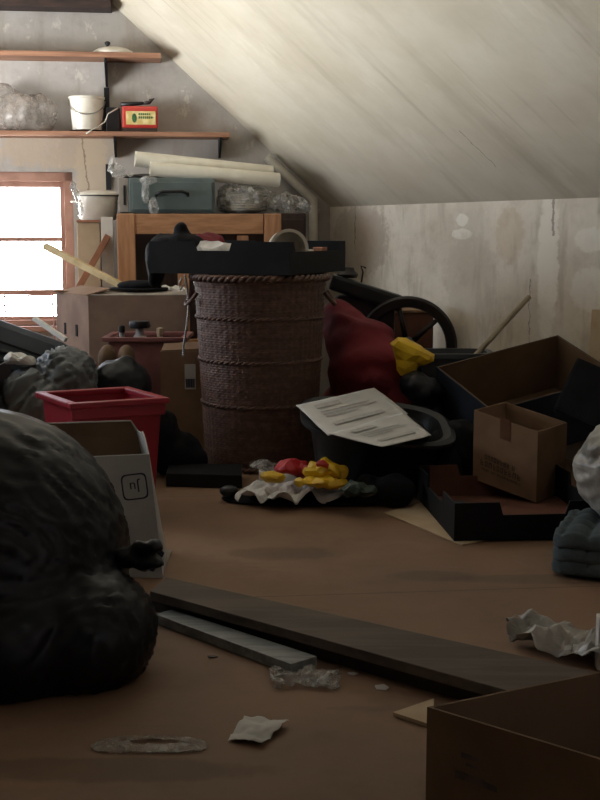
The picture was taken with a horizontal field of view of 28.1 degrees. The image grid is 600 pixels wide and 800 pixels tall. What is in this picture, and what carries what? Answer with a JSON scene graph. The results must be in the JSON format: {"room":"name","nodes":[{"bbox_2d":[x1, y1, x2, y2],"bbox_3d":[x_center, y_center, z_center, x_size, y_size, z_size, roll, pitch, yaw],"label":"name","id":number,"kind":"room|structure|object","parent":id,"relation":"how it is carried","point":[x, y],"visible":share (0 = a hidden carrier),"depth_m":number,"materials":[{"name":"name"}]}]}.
{"room":"attic","nodes":[
{"label":"attic","id":0,"kind":"room"},
{"bbox_2d":[0,4,329,396],"bbox_3d":[-1.259,-1.204,6.647,3.345,2.420,0.250,-1,8,-7],"label":"wall","id":1,"kind":"structure","parent":0,"point":[183,105],"depth_m":6.50,"materials":[{"name":"paint"}]},
{"bbox_2d":[0,172,74,331],"bbox_3d":[-1.721,-0.810,6.580,1.000,0.865,0.200,-1,8,-7],"label":"window","id":2,"kind":"structure","parent":1,"relation":"in","point":[62,180],"depth_m":6.59,"materials":[{"name":"brown wood"}]},
{"bbox_2d":[0,0,111,12],"bbox_3d":[-1.796,-2.119,6.243,1.612,0.150,0.140,-1,8,-7],"label":"trim","id":3,"kind":"structure","parent":1,"relation":"attached to","point":[83,6],"depth_m":6.26,"materials":[{"name":"brown wood"}]},
{"bbox_2d":[0,50,160,130],"bbox_3d":[-1.643,-1.620,6.311,1.816,0.401,0.200,-1,8,-7],"label":"wall shelf","id":4,"kind":"object","parent":1,"relation":"attached to","point":[5,55],"visible":0.9,"depth_m":6.28,"materials":[{"name":"brown wood"}]},
{"bbox_2d":[93,41,131,51],"bbox_3d":[-0.991,-1.865,6.358,0.224,0.067,0.224,0,8,0],"label":"lid","id":5,"kind":"object","parent":4,"relation":"on","point":[107,48],"visible":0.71,"depth_m":6.28,"materials":[{"name":"ceramic"}]},
{"bbox_2d":[0,130,229,189],"bbox_3d":[-1.464,-1.273,6.382,2.175,0.298,0.200,-1,8,-7],"label":"wall shelf","id":6,"kind":"object","parent":1,"relation":"attached to","point":[114,135],"visible":0.97,"depth_m":6.36,"materials":[{"name":"brown wood"}]},
{"bbox_2d":[0,83,57,130],"bbox_3d":[-1.466,-1.547,6.342,0.366,0.251,0.158,0,8,0],"label":"plastic bag","id":7,"kind":"object","parent":6,"relation":"on","point":[25,123],"visible":0.88,"depth_m":6.30,"materials":[{"name":"plastic"}]},
{"bbox_2d":[69,130,102,130],"bbox_3d":[-1.135,-1.432,6.407,0.200,0.008,0.199,0,8,0],"label":"saucer","id":8,"kind":"object","parent":6,"relation":"on","point":[69,130],"visible":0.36,"depth_m":6.33,"materials":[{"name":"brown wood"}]},
{"bbox_2d":[68,95,105,129],"bbox_3d":[-1.135,-1.524,6.392,0.199,0.172,0.196,0,8,0],"label":"bucket","id":9,"kind":"object","parent":8,"relation":"on","point":[86,110],"visible":0.91,"depth_m":6.33,"materials":[{"name":"plastic"}]},
{"bbox_2d":[86,108,117,133],"bbox_3d":[-1.046,-1.474,6.336,0.183,0.146,0.024,-5,9,-31],"label":"string","id":10,"kind":"object","parent":6,"relation":"on","point":[116,108],"visible":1,"depth_m":6.34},
{"bbox_2d":[105,107,120,130],"bbox_3d":[-1.003,-1.500,6.439,0.075,0.130,0.100,-1,8,-7],"label":"case","id":11,"kind":"object","parent":6,"relation":"on","point":[113,119],"visible":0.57,"depth_m":6.39,"materials":[{"name":"plastic"}]},
{"bbox_2d":[122,106,157,131],"bbox_3d":[-0.853,-1.496,6.405,0.189,0.134,0.114,-1,8,-7],"label":"tin","id":12,"kind":"object","parent":6,"relation":"on","point":[134,118],"visible":0.94,"depth_m":6.35,"materials":[{"name":"red metal"}]},
{"bbox_2d":[132,113,136,122],"bbox_3d":[-0.876,-1.491,6.346,0.026,0.048,0.002,-1,8,-7],"label":"print","id":13,"kind":"object","parent":12,"relation":"on","point":[134,115],"depth_m":6.35,"materials":[{"name":"green paint"}]},
{"bbox_2d":[121,98,154,106],"bbox_3d":[-0.865,-1.585,6.392,0.180,0.046,0.028,-2,8,-11],"label":"tool","id":14,"kind":"object","parent":12,"relation":"on","point":[149,101],"visible":1,"depth_m":6.38,"materials":[{"name":"black metal"}]},
{"bbox_2d":[139,113,151,118],"bbox_3d":[-0.818,-1.504,6.352,0.073,0.028,0.002,-1,8,-7],"label":"print","id":15,"kind":"object","parent":12,"relation":"attached to","point":[141,115],"depth_m":6.35,"materials":[{"name":"green paint"}]},
{"bbox_2d":[264,154,317,240],"bbox_3d":[-0.051,-0.679,6.695,0.301,1.366,0.048,-1,8,-7],"label":"trim","id":16,"kind":"structure","parent":1,"relation":"attached to","point":[285,174],"depth_m":6.62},
{"bbox_2d":[0,459,599,799],"bbox_3d":[1.150,0.594,3.114,8.100,0.150,8.800,0,8,0],"label":"floor","id":17,"kind":"structure","parent":0,"point":[346,741],"depth_m":2.56,"materials":[{"name":"wood"}]},
{"bbox_2d":[0,360,10,391],"bbox_3d":[-1.320,0.090,4.527,0.400,0.448,0.300,0,8,0],"label":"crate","id":18,"kind":"object","parent":17,"relation":"on","point":[5,369],"visible":0.02,"depth_m":4.55,"materials":[{"name":"plastic"}]},
{"bbox_2d":[0,293,54,338],"bbox_3d":[-1.500,-0.214,5.999,0.582,0.641,0.027,0,8,0],"label":"rack","id":19,"kind":"object","parent":17,"relation":"on","point":[51,294],"visible":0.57,"depth_m":5.96,"materials":[{"name":"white metal"}]},
{"bbox_2d":[0,345,98,421],"bbox_3d":[-0.947,0.052,4.554,0.430,0.516,0.352,0,8,0],"label":"plastic sack","id":20,"kind":"object","parent":17,"relation":"on","point":[68,367],"visible":0.3,"depth_m":4.43,"materials":[{"name":"plastic"}]},
{"bbox_2d":[4,352,36,364],"bbox_3d":[-1.047,-0.157,4.489,0.116,0.046,0.092,0,8,0],"label":"crumpled paper","id":21,"kind":"object","parent":20,"relation":"on","point":[18,358],"visible":1,"depth_m":4.46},
{"bbox_2d":[0,409,163,703],"bbox_3d":[-0.686,0.296,2.704,0.763,0.550,0.733,0,8,0],"label":"bag","id":22,"kind":"object","parent":17,"relation":"on","point":[74,620],"visible":1,"depth_m":2.48,"materials":[{"name":"plastic"}]},
{"bbox_2d":[76,220,101,286],"bbox_3d":[-1.095,-0.449,6.378,0.139,1.001,0.330,-1,8,-7],"label":"storage box","id":23,"kind":"object","parent":17,"relation":"on","point":[88,231],"visible":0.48,"depth_m":6.17,"materials":[{"name":"beige cardboard"}]},
{"bbox_2d":[69,182,82,215],"bbox_3d":[-1.141,-1.025,6.139,0.080,0.182,0.046,-6,10,-35],"label":"plastic wrap","id":24,"kind":"object","parent":23,"relation":"on","point":[81,210],"visible":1,"depth_m":6.13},
{"bbox_2d":[71,190,118,219],"bbox_3d":[-1.056,-1.019,6.277,0.224,0.154,0.224,6,10,38],"label":"cooking pot","id":25,"kind":"object","parent":23,"relation":"on","point":[96,204],"visible":0.8,"depth_m":6.19,"materials":[{"name":"metal"}]},
{"bbox_2d":[35,386,169,485],"bbox_3d":[-0.673,0.177,4.086,0.337,0.396,0.370,-5,9,-31],"label":"plastic bin","id":26,"kind":"object","parent":17,"relation":"on","point":[144,409],"visible":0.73,"depth_m":3.99,"materials":[{"name":"red plastic"}]},
{"bbox_2d":[101,217,113,287],"bbox_3d":[-0.976,-0.422,6.132,0.060,1.015,0.030,-1,8,-7],"label":"plank","id":27,"kind":"object","parent":17,"relation":"on","point":[106,222],"visible":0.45,"depth_m":6.07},
{"bbox_2d":[76,234,110,285],"bbox_3d":[-1.048,-0.672,6.016,0.217,0.319,0.074,-3,9,-23],"label":"brace","id":28,"kind":"object","parent":27,"relation":"attached to","point":[106,238],"visible":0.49,"depth_m":5.99,"materials":[{"name":"brown wood"}]},
{"bbox_2d":[48,420,171,577],"bbox_3d":[-0.585,0.275,3.420,0.427,0.393,0.300,0,8,0],"label":"carton","id":29,"kind":"object","parent":17,"relation":"on","point":[122,451],"visible":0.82,"depth_m":3.30,"materials":[{"name":"cardboard"}]},
{"bbox_2d":[121,473,147,499],"bbox_3d":[-0.454,0.238,3.296,0.077,0.076,0.008,1,8,4],"label":"print","id":30,"kind":"object","parent":29,"relation":"attached to","point":[134,486],"depth_m":3.30},
{"bbox_2d":[149,551,163,571],"bbox_3d":[-0.413,0.437,3.299,0.083,0.069,0.008,1,8,6],"label":"print","id":31,"kind":"object","parent":29,"relation":"attached to","point":[160,553],"depth_m":3.30},
{"bbox_2d":[98,345,134,365],"bbox_3d":[-0.744,0.014,4.927,0.175,0.486,0.168,0,8,0],"label":"boots","id":32,"kind":"object","parent":17,"relation":"on","point":[107,352],"visible":0.18,"depth_m":4.84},
{"bbox_2d":[97,355,151,391],"bbox_3d":[-0.668,0.060,4.636,0.249,0.476,0.272,0,8,0],"label":"plastic sack","id":33,"kind":"object","parent":17,"relation":"on","point":[124,371],"visible":0.23,"depth_m":4.52,"materials":[{"name":"plastic"}]},
{"bbox_2d":[93,736,205,752],"bbox_3d":[-0.279,0.638,2.231,0.216,0.007,0.072,0,8,0],"label":"plastic film","id":34,"kind":"object","parent":17,"relation":"on","point":[162,747],"visible":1,"depth_m":2.22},
{"bbox_2d":[160,342,204,450],"bbox_3d":[-0.493,-0.007,5.092,0.174,0.482,0.194,0,8,0],"label":"carton","id":35,"kind":"object","parent":17,"relation":"on","point":[180,377],"visible":0.73,"depth_m":4.99,"materials":[{"name":"cardboard"}]},
{"bbox_2d":[186,379,194,387],"bbox_3d":[-0.456,-0.069,4.986,0.040,0.036,0.001,0,8,0],"label":"print","id":36,"kind":"object","parent":35,"relation":"attached to","point":[190,383],"depth_m":4.99},
{"bbox_2d":[157,410,207,474],"bbox_3d":[-0.479,0.162,4.696,0.222,0.258,0.158,-2,8,-16],"label":"sack","id":37,"kind":"object","parent":17,"relation":"on","point":[176,446],"visible":0.62,"depth_m":4.63,"materials":[{"name":"plastic"}]},
{"bbox_2d":[117,213,280,341],"bbox_3d":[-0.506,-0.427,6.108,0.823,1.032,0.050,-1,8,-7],"label":"table","id":38,"kind":"object","parent":17,"relation":"on","point":[128,224],"visible":0.4,"depth_m":6.01,"materials":[{"name":"brown wood"}]},
{"bbox_2d":[166,464,241,487],"bbox_3d":[-0.363,0.286,4.563,0.295,0.050,0.244,0,8,0],"label":"lid","id":39,"kind":"object","parent":17,"relation":"on","point":[188,475],"visible":0.91,"depth_m":4.47,"materials":[{"name":"plastic"}]},
{"bbox_2d":[134,213,305,338],"bbox_3d":[-0.460,-0.471,6.405,0.944,1.036,0.466,-1,8,-7],"label":"base cabinet","id":40,"kind":"object","parent":17,"relation":"on","point":[296,221],"visible":0.08,"depth_m":6.16,"materials":[{"name":"brown wood"}]},
{"bbox_2d":[119,176,214,212],"bbox_3d":[-0.694,-1.052,6.258,0.491,0.221,0.335,-1,8,-7],"label":"toolbox","id":41,"kind":"object","parent":40,"relation":"on","point":[172,195],"depth_m":6.16,"materials":[{"name":"green metal"}]},
{"bbox_2d":[108,156,132,176],"bbox_3d":[-0.922,-1.196,6.157,0.135,0.106,0.070,-2,8,-13],"label":"plastic wrap","id":42,"kind":"object","parent":41,"relation":"on","point":[121,174],"visible":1,"depth_m":6.15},
{"bbox_2d":[123,174,162,178],"bbox_3d":[-0.773,-1.169,6.270,0.298,0.024,0.241,0,8,0],"label":"plate","id":43,"kind":"object","parent":41,"relation":"on","point":[134,175],"visible":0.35,"depth_m":6.17,"materials":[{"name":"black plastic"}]},
{"bbox_2d":[134,151,273,171],"bbox_3d":[-0.503,-1.231,6.315,0.734,0.143,0.082,-2,8,-13],"label":"paper roll","id":44,"kind":"object","parent":41,"relation":"on","point":[141,159],"visible":0.65,"depth_m":6.26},
{"bbox_2d":[149,162,280,186],"bbox_3d":[-0.440,-1.172,6.240,0.684,0.123,0.076,-2,8,-14],"label":"paper roll","id":45,"kind":"object","parent":41,"relation":"on","point":[165,170],"visible":1,"depth_m":6.21,"materials":[{"name":"paper"}]},
{"bbox_2d":[217,183,309,212],"bbox_3d":[-0.189,-1.072,6.372,0.505,0.160,0.300,0,8,0],"label":"plastic bag","id":46,"kind":"object","parent":40,"relation":"on","point":[228,184],"visible":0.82,"depth_m":6.29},
{"bbox_2d":[220,194,267,212],"bbox_3d":[-0.296,-1.039,6.358,0.258,0.096,0.252,0,8,0],"label":"plate stack","id":47,"kind":"object","parent":46,"relation":"in","point":[232,207],"visible":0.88,"depth_m":6.27,"materials":[{"name":"ceramic"}]},
{"bbox_2d":[157,609,316,673],"bbox_3d":[-0.163,0.553,2.769,0.482,0.024,0.074,8,11,43],"label":"bar","id":48,"kind":"object","parent":17,"relation":"on","point":[263,651],"visible":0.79,"depth_m":2.73,"materials":[{"name":"wood"}]},
{"bbox_2d":[228,716,288,742],"bbox_3d":[-0.086,0.626,2.287,0.093,0.015,0.117,3,9,20],"label":"paper scrap","id":49,"kind":"object","parent":17,"relation":"on","point":[259,729],"visible":1,"depth_m":2.28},
{"bbox_2d":[184,272,336,473],"bbox_3d":[-0.159,-0.127,4.881,0.607,0.779,0.565,0,8,0],"label":"wicker basket","id":50,"kind":"object","parent":17,"relation":"on","point":[260,337],"visible":0.84,"depth_m":4.67,"materials":[{"name":"wicker"}]},
{"bbox_2d":[179,275,189,356],"bbox_3d":[-0.457,-0.333,4.750,0.044,0.327,0.010,0,8,0],"label":"rope","id":51,"kind":"object","parent":50,"relation":"hanging from","point":[185,277],"visible":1,"depth_m":4.75,"materials":[{"name":"fabric"}]},
{"bbox_2d":[149,240,344,274],"bbox_3d":[-0.205,-0.587,4.907,0.615,0.125,0.560,4,9,24],"label":"tray","id":52,"kind":"object","parent":50,"relation":"on","point":[244,257],"visible":0.91,"depth_m":4.67,"materials":[{"name":"plastic"}]},
{"bbox_2d":[145,222,203,287],"bbox_3d":[-0.506,-0.594,4.905,0.251,0.263,0.246,0,8,0],"label":"bag","id":53,"kind":"object","parent":52,"relation":"on","point":[181,233],"visible":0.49,"depth_m":4.82,"materials":[{"name":"fabric"}]},
{"bbox_2d":[196,232,224,242],"bbox_3d":[-0.394,-0.624,5.009,0.180,0.151,0.152,0,8,0],"label":"cloth","id":54,"kind":"object","parent":52,"relation":"in","point":[207,236],"visible":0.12,"depth_m":4.97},
{"bbox_2d":[197,241,230,250],"bbox_3d":[-0.312,-0.580,4.815,0.256,0.119,0.212,0,8,0],"label":"cloth","id":55,"kind":"object","parent":52,"relation":"in","point":[203,245],"visible":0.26,"depth_m":4.75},
{"bbox_2d":[269,229,312,251],"bbox_3d":[-0.039,-0.602,4.772,0.184,0.156,0.122,-1,8,-10],"label":"plate","id":56,"kind":"object","parent":52,"relation":"on","point":[286,235],"visible":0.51,"depth_m":4.78,"materials":[{"name":"ceramic"}]},
{"bbox_2d":[313,247,326,250],"bbox_3d":[0.082,-0.584,4.944,0.045,0.090,0.050,4,9,24],"label":"wood block","id":57,"kind":"object","parent":52,"relation":"in","point":[314,248],"visible":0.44,"depth_m":4.92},
{"bbox_2d":[222,491,361,505],"bbox_3d":[0.011,0.348,4.252,0.579,0.015,0.203,0,8,0],"label":"mat","id":58,"kind":"object","parent":17,"relation":"on","point":[309,499],"visible":0.48,"depth_m":4.17,"materials":[{"name":"fabric"}]},
{"bbox_2d":[220,485,238,496],"bbox_3d":[-0.250,0.320,4.227,0.067,0.040,0.058,0,8,0],"label":"pad","id":59,"kind":"object","parent":58,"relation":"on","point":[227,490],"visible":0.94,"depth_m":4.21,"materials":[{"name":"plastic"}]},
{"bbox_2d":[234,469,349,504],"bbox_3d":[0.010,0.293,4.296,0.467,0.078,0.514,0,8,0],"label":"bag","id":60,"kind":"object","parent":58,"relation":"on","point":[287,489],"visible":0.46,"depth_m":4.16,"materials":[{"name":"plastic"}]},
{"bbox_2d":[250,460,274,471],"bbox_3d":[-0.122,0.239,4.376,0.123,0.051,0.076,0,8,0],"label":"wrapper","id":61,"kind":"object","parent":60,"relation":"on","point":[265,466],"visible":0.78,"depth_m":4.37,"materials":[{"name":"plastic"}]},
{"bbox_2d":[259,471,285,482],"bbox_3d":[-0.098,0.266,4.158,0.082,0.043,0.088,-6,10,-35],"label":"wrapper","id":62,"kind":"object","parent":60,"relation":"on","point":[268,476],"visible":1,"depth_m":4.14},
{"bbox_2d":[274,458,308,478],"bbox_3d":[-0.018,0.240,4.226,0.146,0.072,0.112,0,8,0],"label":"cloth","id":63,"kind":"object","parent":60,"relation":"on","point":[292,466],"visible":0.7,"depth_m":4.19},
{"bbox_2d":[294,475,347,489],"bbox_3d":[0.074,0.281,4.104,0.188,0.045,0.095,0,8,0],"label":"wrapper","id":64,"kind":"object","parent":60,"relation":"on","point":[328,482],"visible":0.94,"depth_m":4.08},
{"bbox_2d":[302,457,348,478],"bbox_3d":[0.089,0.240,4.158,0.161,0.085,0.106,0,8,0],"label":"bag","id":65,"kind":"object","parent":60,"relation":"on","point":[334,470],"visible":0.82,"depth_m":4.12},
{"bbox_2d":[316,459,328,468],"bbox_3d":[0.077,0.220,4.103,0.045,0.032,0.029,1,8,9],"label":"wrapper","id":66,"kind":"object","parent":65,"relation":"on","point":[321,463],"visible":1,"depth_m":4.09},
{"bbox_2d":[268,665,339,686],"bbox_3d":[0.010,0.585,2.548,0.162,0.022,0.110,0,8,0],"label":"film","id":67,"kind":"object","parent":17,"relation":"on","point":[324,679],"visible":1,"depth_m":2.54,"materials":[{"name":"clear plastic"}]},
{"bbox_2d":[148,594,482,699],"bbox_3d":[0.099,0.557,2.705,1.261,0.034,0.210,6,10,35],"label":"board","id":68,"kind":"object","parent":17,"relation":"on","point":[426,684],"visible":0.03,"depth_m":2.62,"materials":[{"name":"wood"}]},
{"bbox_2d":[150,577,594,694],"bbox_3d":[0.106,0.532,2.662,1.253,0.024,0.201,6,10,35],"label":"board","id":69,"kind":"object","parent":68,"relation":"on","point":[480,670],"visible":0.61,"depth_m":2.62,"materials":[{"name":"brown wood"}]},
{"bbox_2d":[347,672,357,675],"bbox_3d":[0.112,0.591,2.590,0.021,0.002,0.016,6,10,35],"label":"flake","id":70,"kind":"object","parent":17,"relation":"on","point":[349,673],"visible":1,"depth_m":2.59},
{"bbox_2d":[339,479,377,497],"bbox_3d":[0.195,0.298,4.013,0.128,0.058,0.092,0,8,0],"label":"wrapper","id":71,"kind":"object","parent":17,"relation":"on","point":[352,488],"visible":1,"depth_m":3.99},
{"bbox_2d":[322,299,409,403],"bbox_3d":[0.323,-0.088,5.040,0.534,0.656,0.400,3,9,19],"label":"duffel bag","id":72,"kind":"object","parent":17,"relation":"on","point":[359,349],"visible":0.43,"depth_m":4.92,"materials":[{"name":"red fabric"}]},
{"bbox_2d":[300,396,455,491],"bbox_3d":[0.284,0.172,4.433,0.567,0.325,0.487,0,8,0],"label":"plastic tub","id":73,"kind":"object","parent":17,"relation":"on","point":[361,458],"visible":0.48,"depth_m":4.27,"materials":[{"name":"plastic"}]},
{"bbox_2d":[296,388,407,435],"bbox_3d":[0.192,0.037,4.415,0.274,0.080,0.628,7,10,39],"label":"paper sheet","id":74,"kind":"object","parent":73,"relation":"in","point":[337,413],"visible":1,"depth_m":4.40,"materials":[{"name":"grey"}]},
{"bbox_2d":[314,400,384,424],"bbox_3d":[0.173,0.035,4.400,0.183,0.046,0.370,7,10,40],"label":"print","id":75,"kind":"object","parent":74,"relation":"attached to","point":[326,412],"depth_m":4.38,"materials":[{"name":"grey"}]},
{"bbox_2d":[330,413,430,446],"bbox_3d":[0.324,0.105,4.207,0.206,0.053,0.447,7,10,39],"label":"paper sheet","id":76,"kind":"object","parent":73,"relation":"in","point":[398,428],"visible":1,"depth_m":4.18,"materials":[{"name":"grey"}]},
{"bbox_2d":[350,423,414,440],"bbox_3d":[0.299,0.108,4.193,0.130,0.030,0.253,7,11,41],"label":"print","id":77,"kind":"object","parent":76,"relation":"attached to","point":[366,431],"depth_m":4.18,"materials":[{"name":"grey"}]},
{"bbox_2d":[411,418,427,441],"bbox_3d":[0.292,0.165,4.440,0.362,0.219,0.306,0,8,0],"label":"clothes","id":78,"kind":"object","parent":73,"relation":"in","point":[424,439],"visible":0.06,"depth_m":4.40,"materials":[{"name":"black fabric"}]},
{"bbox_2d":[375,684,388,690],"bbox_3d":[0.171,0.602,2.510,0.028,0.002,0.032,-3,9,-22],"label":"flake","id":79,"kind":"object","parent":17,"relation":"on","point":[383,687],"visible":1,"depth_m":2.51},
{"bbox_2d":[354,473,415,506],"bbox_3d":[0.291,0.311,4.157,0.219,0.114,0.113,1,8,10],"label":"sack","id":80,"kind":"object","parent":17,"relation":"on","point":[394,489],"visible":0.89,"depth_m":4.11,"materials":[{"name":"plastic"}]},
{"bbox_2d":[328,266,456,347],"bbox_3d":[0.407,-0.203,5.364,0.562,0.792,0.302,0,8,0],"label":"machine","id":81,"kind":"object","parent":17,"relation":"on","point":[375,303],"visible":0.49,"depth_m":5.25,"materials":[{"name":"metal"}]},
{"bbox_2d":[394,308,432,347],"bbox_3d":[0.523,-0.154,5.669,0.197,0.611,0.210,0,8,0],"label":"carton","id":82,"kind":"object","parent":17,"relation":"on","point":[415,319],"visible":0.06,"depth_m":5.55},
{"bbox_2d":[393,698,433,726],"bbox_3d":[0.224,0.617,2.373,0.078,0.008,0.134,1,8,8],"label":"scrap","id":83,"kind":"object","parent":17,"relation":"on","point":[417,714],"visible":0.73,"depth_m":2.36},
{"bbox_2d":[399,370,445,416],"bbox_3d":[0.492,0.075,4.784,0.195,0.388,0.234,3,9,19],"label":"sack","id":84,"kind":"object","parent":17,"relation":"on","point":[421,390],"visible":0.38,"depth_m":4.69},
{"bbox_2d":[390,337,434,375],"bbox_3d":[0.449,-0.173,4.803,0.175,0.160,0.117,2,8,12],"label":"bag","id":85,"kind":"object","parent":84,"relation":"on","point":[409,355],"visible":0.94,"depth_m":4.76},
{"bbox_2d":[384,503,486,545],"bbox_3d":[0.443,0.401,3.922,0.204,0.004,0.561,-3,9,-21],"label":"cardboard sheet","id":86,"kind":"object","parent":17,"relation":"on","point":[417,515],"visible":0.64,"depth_m":3.96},
{"bbox_2d":[417,348,492,377],"bbox_3d":[0.636,0.014,5.072,0.340,0.445,0.255,0,8,0],"label":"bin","id":87,"kind":"object","parent":17,"relation":"on","point":[443,356],"visible":0.21,"depth_m":4.95,"materials":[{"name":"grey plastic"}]},
{"bbox_2d":[417,464,590,540],"bbox_3d":[0.694,0.329,3.988,0.500,0.118,0.600,-1,8,-5],"label":"tray","id":88,"kind":"object","parent":17,"relation":"on","point":[467,508],"visible":0.8,"depth_m":3.95,"materials":[{"name":"cardboard"}]},
{"bbox_2d":[473,402,566,502],"bbox_3d":[0.788,0.181,4.300,0.246,0.303,0.252,6,10,35],"label":"carton","id":89,"kind":"object","parent":88,"relation":"in","point":[517,450],"visible":0.99,"depth_m":4.21,"materials":[{"name":"cardboard"}]},
{"bbox_2d":[480,454,519,485],"bbox_3d":[0.703,0.244,4.215,0.155,0.097,0.001,6,10,35],"label":"print","id":90,"kind":"object","parent":89,"relation":"attached to","point":[495,469],"depth_m":4.22},
{"bbox_2d":[426,672,599,799],"bbox_3d":[0.571,0.580,1.748,0.669,0.258,0.385,-4,9,-26],"label":"carton","id":91,"kind":"object","parent":17,"relation":"on","point":[541,741],"visible":1,"depth_m":1.74,"materials":[{"name":"cardboard"}]},
{"bbox_2d":[455,752,496,792],"bbox_3d":[0.250,0.528,1.708,0.070,0.043,0.001,7,10,39],"label":"print","id":92,"kind":"object","parent":91,"relation":"attached to","point":[475,772],"depth_m":1.71},
{"bbox_2d":[436,335,599,445],"bbox_3d":[0.894,-0.004,4.754,0.642,0.469,0.465,-3,9,-20],"label":"carton","id":93,"kind":"object","parent":17,"relation":"on","point":[532,376],"visible":0.43,"depth_m":4.89,"materials":[{"name":"cardboard"}]},
{"bbox_2d":[506,609,599,657],"bbox_3d":[0.618,0.531,2.748,0.306,0.066,0.267,5,9,30],"label":"crumpled paper","id":94,"kind":"object","parent":17,"relation":"on","point":[562,638],"visible":0.98,"depth_m":2.70,"materials":[{"name":"paper"}]},
{"bbox_2d":[552,508,599,577],"bbox_3d":[0.980,0.406,3.377,0.500,0.138,0.363,3,9,22],"label":"quilt","id":95,"kind":"object","parent":17,"relation":"on","point":[576,540],"visible":0.99,"depth_m":3.29,"materials":[{"name":"fabric"}]},
{"bbox_2d":[572,424,599,515],"bbox_3d":[0.993,0.196,3.479,0.403,0.290,0.333,0,8,0],"label":"plastic sack","id":96,"kind":"object","parent":95,"relation":"on","point":[586,463],"visible":1,"depth_m":3.42,"materials":[{"name":"plastic"}]},
{"bbox_2d":[582,309,599,444],"bbox_3d":[1.189,-0.038,4.768,0.042,0.635,0.140,-4,9,-27],"label":"board","id":97,"kind":"object","parent":17,"relation":"on","point":[594,346],"visible":0.29,"depth_m":4.77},
{"bbox_2d":[595,613,599,669],"bbox_3d":[0.661,0.527,2.613,0.030,0.120,0.030,0,8,0],"label":"strip","id":98,"kind":"object","parent":17,"relation":"on","point":[597,638],"visible":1,"depth_m":2.61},
{"bbox_3d":[-1.270,0.109,5.035,0.460,0.268,0.500,0,8,0],"label":"crate","id":99,"kind":"object","parent":17,"relation":"on","visible":0},
{"bbox_2d":[0,320,67,372],"bbox_3d":[-1.185,-0.188,5.043,0.439,0.431,0.625,0,8,0],"label":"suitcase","id":100,"kind":"object","parent":99,"relation":"on","point":[13,338],"visible":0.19,"depth_m":4.87,"materials":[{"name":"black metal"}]},
{"bbox_2d":[32,316,67,341],"bbox_3d":[-1.075,-0.305,5.158,0.168,0.106,0.020,3,9,22],"label":"white lath","id":101,"kind":"object","parent":100,"relation":"on","point":[35,319],"visible":1,"depth_m":5.15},
{"bbox_3d":[1.111,0.221,4.183,0.202,0.284,0.385,0,8,0],"label":"sack","id":102,"kind":"object","parent":17,"relation":"on","visible":0},
{"bbox_2d":[554,358,599,431],"bbox_3d":[0.995,-0.006,4.078,0.236,0.263,0.168,5,9,31],"label":"case","id":103,"kind":"object","parent":102,"relation":"on","point":[578,403],"visible":1,"depth_m":4.06,"materials":[{"name":"fabric"}]},
{"bbox_3d":[-0.879,-0.002,5.802,0.666,0.275,0.391,0,8,0],"label":"carton","id":104,"kind":"object","parent":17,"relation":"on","visible":0},
{"bbox_2d":[53,285,187,369],"bbox_3d":[-0.858,-0.342,5.759,0.653,0.402,0.372,-1,8,-6],"label":"carton","id":105,"kind":"object","parent":104,"relation":"on","point":[85,314],"visible":0.68,"depth_m":5.58,"materials":[{"name":"cardboard"}]},
{"bbox_2d":[108,280,167,290],"bbox_3d":[-0.767,-0.543,5.680,0.290,0.046,0.180,0,8,0],"label":"hat","id":106,"kind":"object","parent":105,"relation":"on","point":[131,285],"visible":0.93,"depth_m":5.62,"materials":[{"name":"black fabric"}]},
{"bbox_2d":[43,243,121,286],"bbox_3d":[-1.026,-0.638,5.803,0.521,0.236,0.028,4,9,26],"label":"lath","id":107,"kind":"object","parent":106,"relation":"on","point":[55,251],"visible":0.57,"depth_m":5.80,"materials":[{"name":"brown wood"}]},
{"bbox_2d":[160,285,185,290],"bbox_3d":[-0.612,-0.531,5.730,0.147,0.036,0.102,0,8,0],"label":"crumpled paper","id":108,"kind":"object","parent":105,"relation":"on","point":[174,288],"visible":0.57,"depth_m":5.70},
{"bbox_3d":[-0.671,0.079,5.374,0.330,0.235,0.300,0,8,0],"label":"carton","id":109,"kind":"object","parent":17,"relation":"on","visible":0},
{"bbox_2d":[101,332,192,394],"bbox_3d":[-0.671,-0.166,5.337,0.370,0.252,0.315,0,8,0],"label":"plastic crate","id":110,"kind":"object","parent":109,"relation":"on","point":[147,349],"visible":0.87,"depth_m":5.19,"materials":[{"name":"plastic"}]},
{"bbox_2d":[118,325,124,336],"bbox_3d":[-0.784,-0.189,5.296,0.060,0.283,0.060,0,8,0],"label":"bottle","id":111,"kind":"object","parent":110,"relation":"in","point":[121,329],"visible":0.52,"depth_m":5.27,"materials":[{"name":"black plastic"}]},
{"bbox_2d":[129,320,150,336],"bbox_3d":[-0.707,-0.202,5.314,0.099,0.303,0.099,0,8,0],"label":"knob","id":112,"kind":"object","parent":110,"relation":"in","point":[139,325],"visible":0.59,"depth_m":5.27,"materials":[{"name":"white plastic"}]},
{"bbox_2d":[156,327,163,336],"bbox_3d":[-0.617,-0.184,5.297,0.064,0.273,0.064,0,8,0],"label":"bottle","id":113,"kind":"object","parent":110,"relation":"in","point":[159,331],"visible":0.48,"depth_m":5.27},
{"bbox_2d":[112,0,599,206],"bbox_3d":[1.343,-1.278,3.086,1.452,1.411,8.584,-4,9,-27],"label":"ceiling","id":114,"kind":"structure","parent":0,"point":[366,102],"depth_m":5.15,"materials":[{"name":"paint"}]},
{"bbox_2d":[329,198,599,459],"bbox_3d":[2.087,-0.054,3.314,0.200,1.077,8.000,-4,9,-27],"label":"wall","id":115,"kind":"structure","parent":0,"point":[476,262],"depth_m":5.43,"materials":[{"name":"paint"}]},
{"bbox_2d":[474,295,530,353],"bbox_3d":[0.848,-0.305,5.063,0.369,0.264,0.022,-7,10,-39],"label":"wooden rod","id":116,"kind":"object","parent":115,"relation":"attached to","point":[527,298],"visible":0.84,"depth_m":5.06,"materials":[{"name":"brown wood"}]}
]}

